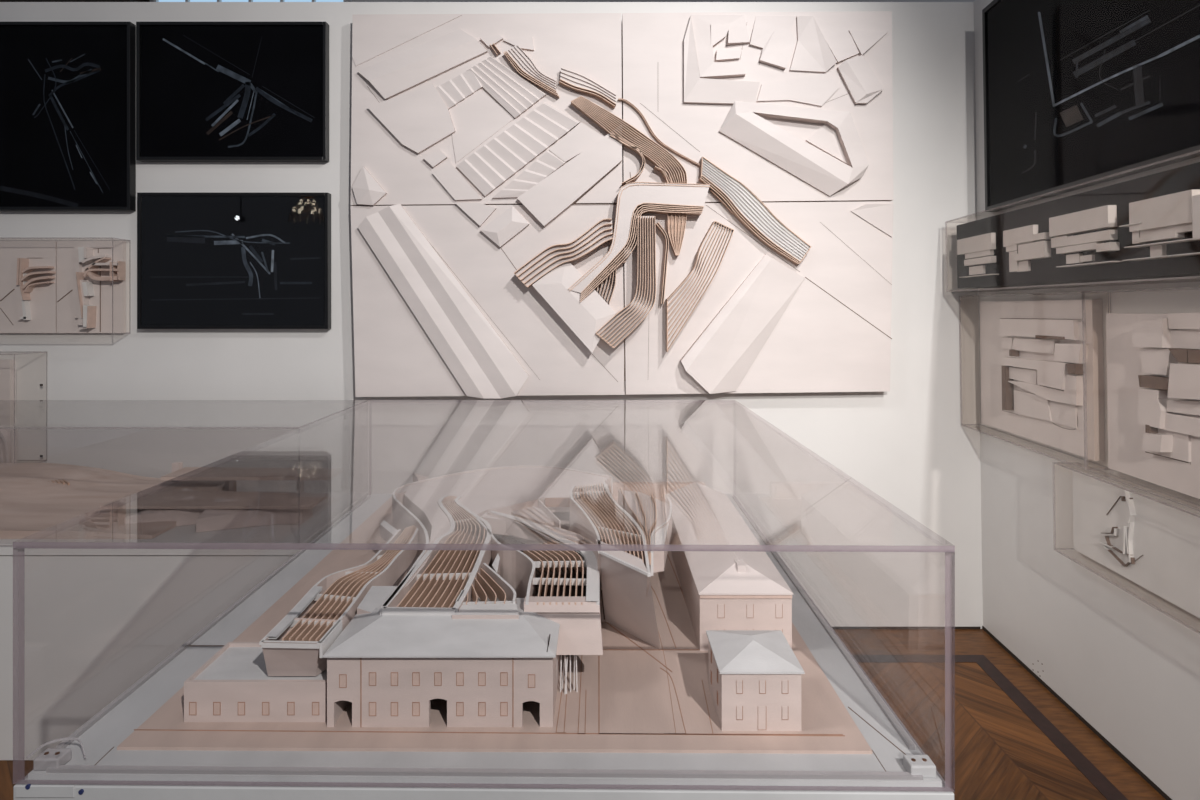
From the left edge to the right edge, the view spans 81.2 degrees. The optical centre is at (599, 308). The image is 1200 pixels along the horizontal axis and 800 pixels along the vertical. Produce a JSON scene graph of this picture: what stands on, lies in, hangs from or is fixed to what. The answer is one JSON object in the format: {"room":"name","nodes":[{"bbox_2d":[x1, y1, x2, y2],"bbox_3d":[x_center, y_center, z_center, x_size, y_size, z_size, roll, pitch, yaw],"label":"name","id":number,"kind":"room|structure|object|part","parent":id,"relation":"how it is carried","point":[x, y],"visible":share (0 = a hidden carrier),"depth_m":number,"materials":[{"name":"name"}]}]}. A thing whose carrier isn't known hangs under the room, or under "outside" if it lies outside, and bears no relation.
{"room":"museum exhibition gallery","nodes":[
{"label":"museum exhibition gallery","id":0,"kind":"room"},
{"bbox_2d":[0,2,982,628],"bbox_3d":[-1.110,0.033,3.560,6.180,3.135,0.120,0,0,0],"label":"wall","id":1,"kind":"structure","parent":0,"point":[901,466],"depth_m":3.50,"materials":[{"name":"paint"}]},
{"bbox_2d":[0,22,135,210],"bbox_3d":[-2.863,-0.954,3.477,1.086,0.930,0.044,0,0,0],"label":"framed picture","id":2,"kind":"object","parent":1,"relation":"attached to","point":[68,89],"visible":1,"depth_m":3.47},
{"bbox_2d":[136,22,328,161],"bbox_3d":[-1.821,-1.077,3.477,0.938,0.684,0.044,0,0,0],"label":"framed picture","id":3,"kind":"object","parent":1,"relation":"attached to","point":[206,91],"visible":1,"depth_m":3.47},
{"bbox_2d":[137,193,330,328],"bbox_3d":[-1.814,-0.238,3.477,0.943,0.674,0.044,0,0,0],"label":"framed picture","id":4,"kind":"object","parent":1,"relation":"attached to","point":[205,260],"visible":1,"depth_m":3.47},
{"bbox_2d":[351,11,892,398],"bbox_3d":[0.108,-0.511,3.416,2.657,1.892,0.166,0,0,0],"label":"model","id":5,"kind":"object","parent":1,"relation":"attached to","point":[699,202],"visible":1,"depth_m":3.42},
{"bbox_3d":[-0.555,-0.979,3.445,1.331,0.939,0.040,0,0,0],"label":"panel","id":6,"kind":"part","parent":5,"relation":"part of","materials":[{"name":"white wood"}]},
{"bbox_3d":[-0.550,-0.042,3.445,1.341,0.944,0.040,0,0,0],"label":"panel","id":7,"kind":"part","parent":5,"relation":"part of","materials":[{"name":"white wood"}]},
{"bbox_3d":[0.323,0.079,3.386,0.004,0.254,0.075,0,0,0],"label":"panel","id":8,"kind":"part","parent":5,"relation":"part of","materials":[{"name":"brown wood"}]},
{"bbox_3d":[0.492,-0.684,3.401,0.008,0.104,0.047,0,0,0],"label":"panel","id":9,"kind":"part","parent":5,"relation":"part of","materials":[{"name":"brown wood"}]},
{"bbox_3d":[0.773,-0.988,3.445,1.326,0.938,0.040,0,0,0],"label":"panel","id":10,"kind":"part","parent":5,"relation":"part of","materials":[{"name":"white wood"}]},
{"bbox_3d":[0.776,-0.054,3.445,1.320,0.946,0.040,0,0,0],"label":"panel","id":11,"kind":"part","parent":5,"relation":"part of","materials":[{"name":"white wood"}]},
{"bbox_2d":[832,627,979,628],"bbox_3d":[-1.150,1.593,3.503,6.100,0.011,0.014,0,0,0],"label":"baseboard","id":12,"kind":"structure","parent":1,"relation":"attached to","point":[832,627],"depth_m":3.50,"materials":[{"name":"brown wood"}]},
{"bbox_2d":[834,629,1165,799],"bbox_3d":[-1.143,1.599,1.450,6.115,0.001,4.100,0,0,0],"label":"trim","id":13,"kind":"structure","parent":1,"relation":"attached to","point":[1111,765],"depth_m":3.07,"materials":[{"name":"brown wood"}]},
{"bbox_3d":[-3.078,0.486,3.399,0.632,0.547,0.199,0,0,0],"label":"display case","id":14,"kind":"object","parent":1,"relation":"attached to","visible":0},
{"bbox_2d":[0,360,16,462],"bbox_3d":[-3.129,0.525,3.470,0.483,0.545,0.060,0,0,0],"label":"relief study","id":15,"kind":"object","parent":14,"relation":"in","point":[8,437],"visible":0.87,"depth_m":3.47,"materials":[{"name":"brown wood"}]},
{"bbox_3d":[-2.907,-0.111,3.434,1.119,0.467,0.129,0,0,0],"label":"display case","id":16,"kind":"object","parent":1,"relation":"attached to","visible":0},
{"bbox_2d":[0,241,56,332],"bbox_3d":[-2.988,-0.109,3.462,0.576,0.457,0.073,0,0,0],"label":"relief study","id":17,"kind":"object","parent":16,"relation":"in","point":[28,269],"visible":1,"depth_m":3.48,"materials":[{"name":"brown wood"}]},
{"bbox_2d":[57,241,125,332],"bbox_3d":[-2.525,-0.109,3.457,0.341,0.457,0.083,0,0,0],"label":"relief study","id":18,"kind":"object","parent":16,"relation":"in","point":[91,275],"visible":1,"depth_m":3.48,"materials":[{"name":"brown wood"}]},
{"bbox_2d":[0,662,1106,799],"bbox_3d":[-0.750,1.630,1.100,10.500,0.060,12.200,0,0,0],"label":"floor","id":19,"kind":"structure","parent":0,"point":[1001,753],"depth_m":2.61,"materials":[{"name":"brown wood"}]},
{"bbox_2d":[0,492,367,759],"bbox_3d":[-2.228,1.216,2.831,2.344,0.768,0.718,0,0,0],"label":"plinth","id":20,"kind":"object","parent":19,"relation":"on","point":[97,621],"visible":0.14,"depth_m":2.48,"materials":[{"name":"paint"}]},
{"bbox_2d":[0,462,342,538],"bbox_3d":[-2.150,0.750,2.825,2.100,0.161,0.590,0,0,0],"label":"model","id":21,"kind":"object","parent":20,"relation":"on","point":[38,500],"visible":1,"depth_m":2.76},
{"bbox_2d":[0,400,366,428],"bbox_3d":[-2.229,0.624,2.825,2.342,0.417,0.730,0,0,0],"label":"case","id":22,"kind":"object","parent":20,"relation":"on","point":[14,414],"visible":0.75,"depth_m":2.86,"materials":[{"name":"clear glass"}]},
{"bbox_2d":[13,494,953,799],"bbox_3d":[-0.213,1.219,2.208,1.670,0.762,1.963,0,0,0],"label":"plinth","id":23,"kind":"object","parent":19,"relation":"on","point":[100,742],"visible":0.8,"depth_m":1.29,"materials":[{"name":"paint"}]},
{"bbox_3d":[-0.987,0.858,1.245,0.105,0.021,0.004,0,0,0],"label":"access panel","id":24,"kind":"part","parent":23,"relation":"part of","materials":[{"name":"paint"}]},
{"bbox_2d":[13,400,954,791],"bbox_3d":[-0.213,0.630,2.208,1.670,0.431,1.963,0,0,0],"label":"case","id":25,"kind":"object","parent":23,"relation":"on","point":[52,760],"visible":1,"depth_m":1.25,"materials":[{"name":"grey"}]},
{"bbox_3d":[-1.041,0.636,2.219,0.011,0.419,1.920,0,0,0],"label":"pane","id":26,"kind":"part","parent":25,"relation":"part of","materials":[{"name":"plastic"}]},
{"bbox_3d":[-1.026,0.834,2.225,0.012,0.008,1.790,0,0,0],"label":"rail","id":27,"kind":"part","parent":25,"relation":"part of","materials":[{"name":"grey plastic"}]},
{"bbox_3d":[-0.213,0.421,2.208,1.670,0.012,1.963,0,0,0],"label":"pane","id":28,"kind":"part","parent":25,"relation":"part of","materials":[{"name":"plastic"}]},
{"bbox_3d":[-0.212,0.636,1.243,1.668,0.419,0.011,0,0,1],"label":"pane","id":29,"kind":"part","parent":25,"relation":"part of","materials":[{"name":"plastic"}]},
{"bbox_3d":[-0.212,0.835,1.260,1.575,0.007,0.012,0,0,1],"label":"rail","id":30,"kind":"part","parent":25,"relation":"part of","materials":[{"name":"grey plastic"}]},
{"bbox_3d":[-0.215,0.636,3.184,1.665,0.420,0.012,0,0,0],"label":"pane","id":31,"kind":"part","parent":25,"relation":"part of","materials":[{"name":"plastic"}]},
{"bbox_3d":[0.594,0.834,2.225,0.012,0.008,1.790,0,0,0],"label":"rail","id":32,"kind":"part","parent":25,"relation":"part of","materials":[{"name":"grey plastic"}]},
{"bbox_3d":[0.614,0.636,2.208,0.016,0.420,1.940,0,0,0],"label":"pane","id":33,"kind":"part","parent":25,"relation":"part of","materials":[{"name":"plastic"}]},
{"bbox_2d":[117,466,871,753],"bbox_3d":[-0.206,0.709,2.209,1.438,0.259,1.787,0,0,0],"label":"model","id":34,"kind":"object","parent":23,"relation":"on","point":[369,650],"visible":0.96,"depth_m":1.51},
{"bbox_3d":[-0.244,0.675,1.520,0.142,0.049,0.061,0,0,0],"label":"fan sill","id":35,"kind":"part","parent":34,"relation":"part of","materials":[{"name":"white wood"}]},
{"bbox_3d":[-0.080,0.704,1.530,0.172,0.075,0.060,0,0,0],"label":"canopy panel","id":36,"kind":"part","parent":34,"relation":"part of","materials":[{"name":"brown wood"}]},
{"bbox_3d":[0.355,0.700,1.702,0.224,0.007,0.004,0,0,0],"label":"cornice","id":37,"kind":"part","parent":34,"relation":"part of","materials":[{"name":"brown wood"}]},
{"bbox_3d":[0.319,0.806,1.380,0.017,0.047,0.001,0,0,0],"label":"door","id":38,"kind":"part","parent":34,"relation":"part of","materials":[{"name":"brown wood"}]},
{"bbox_2d":[853,655,1127,799],"bbox_3d":[-1.214,1.599,1.319,5.973,0.001,3.837,0,0,0],"label":"trim","id":39,"kind":"structure","parent":19,"relation":"in","point":[1106,788],"depth_m":2.77,"materials":[{"name":"brown wood"}]},
{"bbox_2d":[149,0,974,1],"bbox_3d":[-0.750,-1.400,7.075,10.500,6.000,0.150,0,0,0],"label":"wall","id":40,"kind":"structure","parent":0,"point":[149,0],"depth_m":7.00,"materials":[{"name":"paint"}]},
{"bbox_2d":[0,0,148,1],"bbox_3d":[-5.250,-2.600,6.845,1.500,2.600,0.290,0,0,0],"label":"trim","id":41,"kind":"structure","parent":40,"relation":"attached to","point":[0,0],"depth_m":6.70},
{"bbox_2d":[154,0,350,1],"bbox_3d":[-3.400,-2.800,6.925,2.000,2.600,0.130,0,0,0],"label":"window","id":42,"kind":"structure","parent":40,"relation":"in","point":[154,0],"depth_m":6.90,"materials":[{"name":"glass"}]},
{"bbox_2d":[974,0,1199,799],"bbox_3d":[1.897,0.033,2.225,0.197,3.135,2.564,0,0,3],"label":"wall","id":43,"kind":"structure","parent":0,"point":[1122,655],"depth_m":2.69,"materials":[{"name":"paint"}]},
{"bbox_2d":[982,626,1171,799],"bbox_3d":[1.849,1.591,2.225,0.014,0.015,2.554,0,0,3],"label":"baseboard","id":44,"kind":"structure","parent":43,"relation":"attached to","point":[1018,660],"depth_m":2.69,"materials":[{"name":"brown wood"}]},
{"bbox_2d":[982,0,1199,211],"bbox_3d":[1.781,-0.940,2.163,0.058,0.960,2.332,0,0,3],"label":"framed picture","id":45,"kind":"object","parent":43,"relation":"attached to","point":[1078,94],"visible":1,"depth_m":2.60},
{"bbox_3d":[1.724,-0.255,2.265,0.320,0.345,2.330,0,0,0],"label":"display case","id":46,"kind":"object","parent":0,"visible":0},
{"bbox_2d":[956,162,1199,287],"bbox_3d":[1.744,-0.253,2.260,0.148,0.305,2.291,0,0,3],"label":"panel","id":47,"kind":"object","parent":46,"relation":"in","point":[1044,271],"visible":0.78,"depth_m":2.37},
{"bbox_2d":[957,233,997,277],"bbox_3d":[1.707,-0.239,3.176,0.031,0.182,0.347,0,0,3],"label":"model","id":48,"kind":"object","parent":47,"relation":"attached to","point":[983,245],"visible":1,"depth_m":3.15},
{"bbox_3d":[1.706,-0.150,3.158,0.031,0.003,0.310,0,0,3],"label":"plate","id":49,"kind":"part","parent":48,"relation":"part of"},
{"bbox_2d":[1003,225,1051,271],"bbox_3d":[1.685,-0.238,2.773,0.031,0.176,0.310,0,0,3],"label":"model","id":50,"kind":"object","parent":47,"relation":"attached to","point":[1024,243],"visible":0.98,"depth_m":2.76},
{"bbox_2d":[1049,205,1122,266],"bbox_3d":[1.663,-0.243,2.412,0.036,0.185,0.355,0,0,3],"label":"model","id":51,"kind":"object","parent":47,"relation":"attached to","point":[1061,227],"visible":0.99,"depth_m":2.39},
{"bbox_3d":[1.661,-0.152,2.385,0.036,0.003,0.301,0,0,3],"label":"plate","id":52,"kind":"part","parent":51,"relation":"part of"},
{"bbox_2d":[1119,189,1199,260],"bbox_3d":[1.639,-0.238,2.016,0.041,0.178,0.372,0,0,3],"label":"model","id":53,"kind":"object","parent":47,"relation":"attached to","point":[1170,216],"visible":1,"depth_m":2.02},
{"bbox_3d":[1.647,-0.259,2.155,0.036,0.003,0.094,0,0,3],"label":"plate","id":54,"kind":"part","parent":53,"relation":"part of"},
{"bbox_3d":[1.638,-0.151,2.006,0.041,0.003,0.354,0,0,3],"label":"plate","id":55,"kind":"part","parent":53,"relation":"part of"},
{"bbox_3d":[1.640,-0.192,2.008,0.036,0.003,0.346,0,0,3],"label":"plate","id":56,"kind":"part","parent":53,"relation":"part of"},
{"bbox_3d":[1.768,0.766,1.960,0.186,0.341,1.520,0,0,0],"label":"display case","id":57,"kind":"object","parent":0,"visible":0},
{"bbox_2d":[1072,467,1199,617],"bbox_3d":[1.791,0.767,1.976,0.057,0.315,1.454,0,0,3],"label":"relief","id":58,"kind":"object","parent":57,"relation":"in","point":[1152,540],"visible":1,"depth_m":2.34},
{"bbox_3d":[1.817,0.258,3.008,0.160,0.645,0.965,0,0,0],"label":"display case","id":59,"kind":"object","parent":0,"visible":0},
{"bbox_2d":[980,299,1104,460],"bbox_3d":[1.829,0.260,2.981,0.081,0.590,0.844,0,0,3],"label":"relief","id":60,"kind":"object","parent":59,"relation":"in","point":[1042,373],"visible":1,"depth_m":2.83,"materials":[{"name":"beige wood"}]},
{"bbox_3d":[1.755,0.258,1.860,0.179,0.645,1.320,0,0,0],"label":"display case","id":61,"kind":"object","parent":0,"visible":0},
{"bbox_2d":[1106,312,1199,498],"bbox_3d":[1.763,0.287,1.869,0.091,0.555,1.239,0,0,3],"label":"relief","id":62,"kind":"object","parent":61,"relation":"in","point":[1153,360],"visible":1,"depth_m":2.22,"materials":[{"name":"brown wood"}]}
]}

